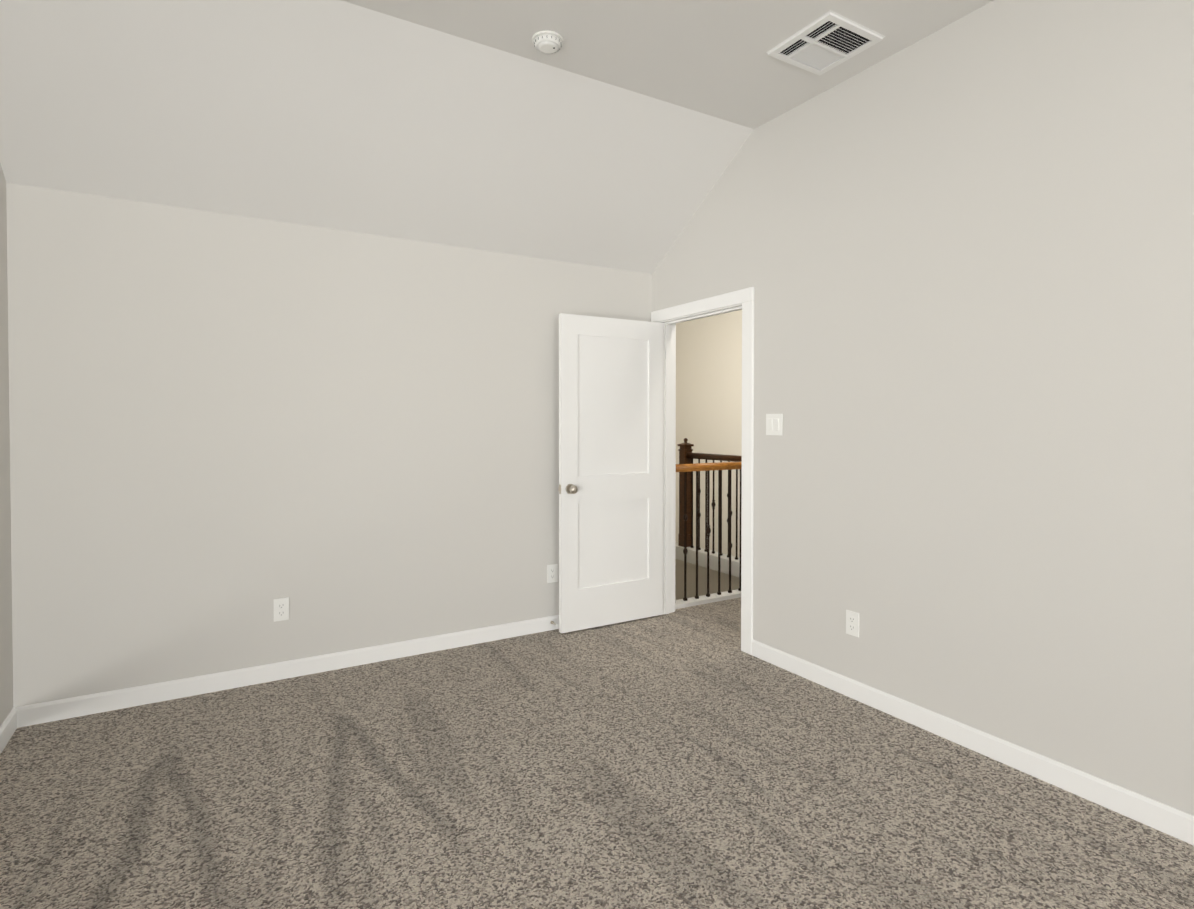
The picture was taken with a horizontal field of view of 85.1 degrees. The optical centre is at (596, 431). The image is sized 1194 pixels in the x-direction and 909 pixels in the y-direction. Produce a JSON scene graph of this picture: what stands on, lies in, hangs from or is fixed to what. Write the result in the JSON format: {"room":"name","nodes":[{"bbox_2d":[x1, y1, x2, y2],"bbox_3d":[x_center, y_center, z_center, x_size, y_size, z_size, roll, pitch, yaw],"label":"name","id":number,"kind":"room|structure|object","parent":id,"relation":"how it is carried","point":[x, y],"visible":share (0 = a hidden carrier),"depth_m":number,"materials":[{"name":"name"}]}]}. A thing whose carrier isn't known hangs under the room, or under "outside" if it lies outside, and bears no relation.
{"room":"empty bedroom","nodes":[
{"label":"empty bedroom","id":0,"kind":"room"},
{"bbox_2d":[0,163,12,725],"bbox_3d":[-1.068,-0.416,0.208,0.120,3.500,6.010,-1,1,-31],"label":"wall","id":1,"kind":"structure","parent":0,"point":[6,674],"depth_m":2.76,"materials":[{"name":"white paint"}]},
{"bbox_2d":[0,706,19,753],"bbox_3d":[-1.041,1.288,0.320,0.014,0.088,5.890,-1,1,-31],"label":"baseboard","id":2,"kind":"structure","parent":1,"relation":"attached to","point":[11,723],"depth_m":2.74,"materials":[{"name":"white wood"}]},
{"bbox_2d":[6,183,651,706],"bbox_3d":[-1.114,-0.470,3.747,3.660,3.500,0.120,-1,1,-31],"label":"wall","id":3,"kind":"structure","parent":0,"point":[226,431],"depth_m":3.33,"materials":[{"name":"white paint"}]},
{"bbox_2d":[274,597,288,621],"bbox_3d":[-1.640,0.923,3.382,0.072,0.116,0.007,-1,1,-31],"label":"electrical outlet","id":4,"kind":"object","parent":3,"relation":"attached to","point":[281,609],"visible":1,"depth_m":3.38,"materials":[{"name":"white plastic"}]},
{"bbox_2d":[20,615,558,726],"bbox_3d":[-1.067,1.236,3.723,3.390,0.088,0.014,-1,1,-31],"label":"baseboard","id":5,"kind":"structure","parent":3,"relation":"attached to","point":[44,712],"depth_m":3.33,"materials":[{"name":"white wood"}]},
{"bbox_2d":[547,564,557,582],"bbox_3d":[-0.286,0.911,4.187,0.072,0.116,0.007,-1,1,-31],"label":"electrical outlet","id":6,"kind":"object","parent":3,"relation":"attached to","point":[552,572],"visible":1,"depth_m":4.18,"materials":[{"name":"white plastic"}]},
{"bbox_2d":[0,0,753,273],"bbox_3d":[-0.866,-1.415,3.316,3.660,0.839,1.130,-1,1,-31],"label":"ceiling","id":7,"kind":"structure","parent":0,"point":[339,115],"depth_m":3.01,"materials":[{"name":"white paint"}]},
{"bbox_2d":[0,612,1193,908],"bbox_3d":[0.423,1.444,1.194,3.660,0.250,6.130,-1,1,-31],"label":"floor carpet","id":8,"kind":"object","parent":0,"point":[672,760],"visible":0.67,"depth_m":2.29,"materials":[{"name":"grey carpet"}]},
{"bbox_2d":[342,0,993,128],"bbox_3d":[0.706,-1.734,0.668,3.660,0.120,5.020,-1,1,-31],"label":"ceiling","id":9,"kind":"structure","parent":0,"point":[713,58],"depth_m":2.80,"materials":[{"name":"white paint"}]},
{"bbox_2d":[532,30,562,53],"bbox_3d":[-0.214,-1.686,2.832,0.136,0.042,0.136,-1,1,-31],"label":"smoke detector","id":10,"kind":"object","parent":9,"relation":"attached to","point":[547,42],"visible":0.98,"depth_m":2.80,"materials":[{"name":"white plastic"}]},
{"bbox_2d":[766,10,884,75],"bbox_3d":[1.003,-1.699,2.870,0.352,0.017,0.352,-1,1,-31],"label":"ceiling vent","id":11,"kind":"object","parent":9,"relation":"in","point":[825,42],"visible":1,"depth_m":2.85,"materials":[{"name":"white metal"}]},
{"bbox_2d":[675,310,741,599],"bbox_3d":[0.755,1.014,4.765,7.890,6.100,11.940,-1,1,-31],"label":"wall","id":12,"kind":"structure","parent":0,"point":[708,385],"depth_m":10.33,"materials":[{"name":"beige paint"}]},
{"bbox_2d":[675,541,739,576],"bbox_3d":[0.901,1.203,6.449,0.150,0.130,2.760,-1,1,-31],"label":"baseboard","id":13,"kind":"structure","parent":12,"relation":"attached to","point":[713,565],"depth_m":6.07,"materials":[{"name":"white wood"}]},
{"bbox_2d":[675,589,740,608],"bbox_3d":[0.999,1.246,4.964,1.150,0.030,0.105,-1,1,-31],"label":"baseboard","id":14,"kind":"structure","parent":12,"relation":"attached to","point":[714,597],"depth_m":4.82,"materials":[{"name":"white wood"}]},
{"bbox_2d":[678,438,741,559],"bbox_3d":[1.202,0.608,5.934,0.114,1.076,1.372,-1,1,-31],"label":"stair railing","id":15,"kind":"object","parent":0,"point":[686,455],"visible":0.44,"depth_m":6.30,"materials":[{"name":"brown wood"}]},
{"bbox_2d":[652,0,1193,815],"bbox_3d":[1.974,-0.444,2.018,0.120,3.500,6.010,-1,1,-31],"label":"wall","id":16,"kind":"structure","parent":0,"point":[958,256],"depth_m":2.59,"materials":[{"name":"white paint"}]},
{"bbox_2d":[558,313,662,632],"bbox_3d":[0.106,0.260,4.275,0.804,2.000,0.166,-1,1,-31],"label":"door","id":17,"kind":"structure","parent":16,"relation":"in","point":[610,488],"depth_m":4.25,"materials":[{"name":"painted wood"},{"name":"satin nickel"}]},
{"bbox_2d":[651,287,753,654],"bbox_3d":[0.696,0.221,4.177,0.156,2.105,0.990,-1,1,-31],"label":"door frame","id":18,"kind":"structure","parent":16,"relation":"attached to","point":[744,297],"depth_m":3.96,"materials":[{"name":"white wood"}]},
{"bbox_2d":[766,414,782,434],"bbox_3d":[0.972,-0.040,3.581,0.012,0.118,0.118,-1,1,-31],"label":"switch plate","id":19,"kind":"object","parent":16,"relation":"attached to","point":[774,422],"visible":1,"depth_m":3.58,"materials":[{"name":"white plastic"}]},
{"bbox_2d":[846,610,858,636],"bbox_3d":[1.238,0.929,3.154,0.007,0.116,0.072,-1,1,-31],"label":"electrical outlet","id":20,"kind":"object","parent":16,"relation":"attached to","point":[852,623],"visible":1,"depth_m":3.15,"materials":[{"name":"white plastic"}]},
{"bbox_2d":[752,639,1193,844],"bbox_3d":[2.142,1.268,1.632,0.014,0.088,4.890,-1,1,-31],"label":"baseboard","id":21,"kind":"structure","parent":16,"relation":"attached to","point":[1166,819],"depth_m":2.54,"materials":[{"name":"white wood"}]},
{"label":"outside","id":22,"kind":"structure","parent":0,"visible":0},
{"bbox_2d":[675,597,740,638],"bbox_3d":[3.841,1.414,3.163,4.230,0.250,6.020,-1,1,-31],"label":"floor","id":23,"kind":"structure","parent":22,"point":[724,616],"depth_m":4.52,"materials":[{"name":"carpet"}]},
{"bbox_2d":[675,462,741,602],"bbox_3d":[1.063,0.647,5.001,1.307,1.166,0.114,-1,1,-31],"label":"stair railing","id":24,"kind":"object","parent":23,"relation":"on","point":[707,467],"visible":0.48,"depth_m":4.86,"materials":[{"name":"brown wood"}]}
]}

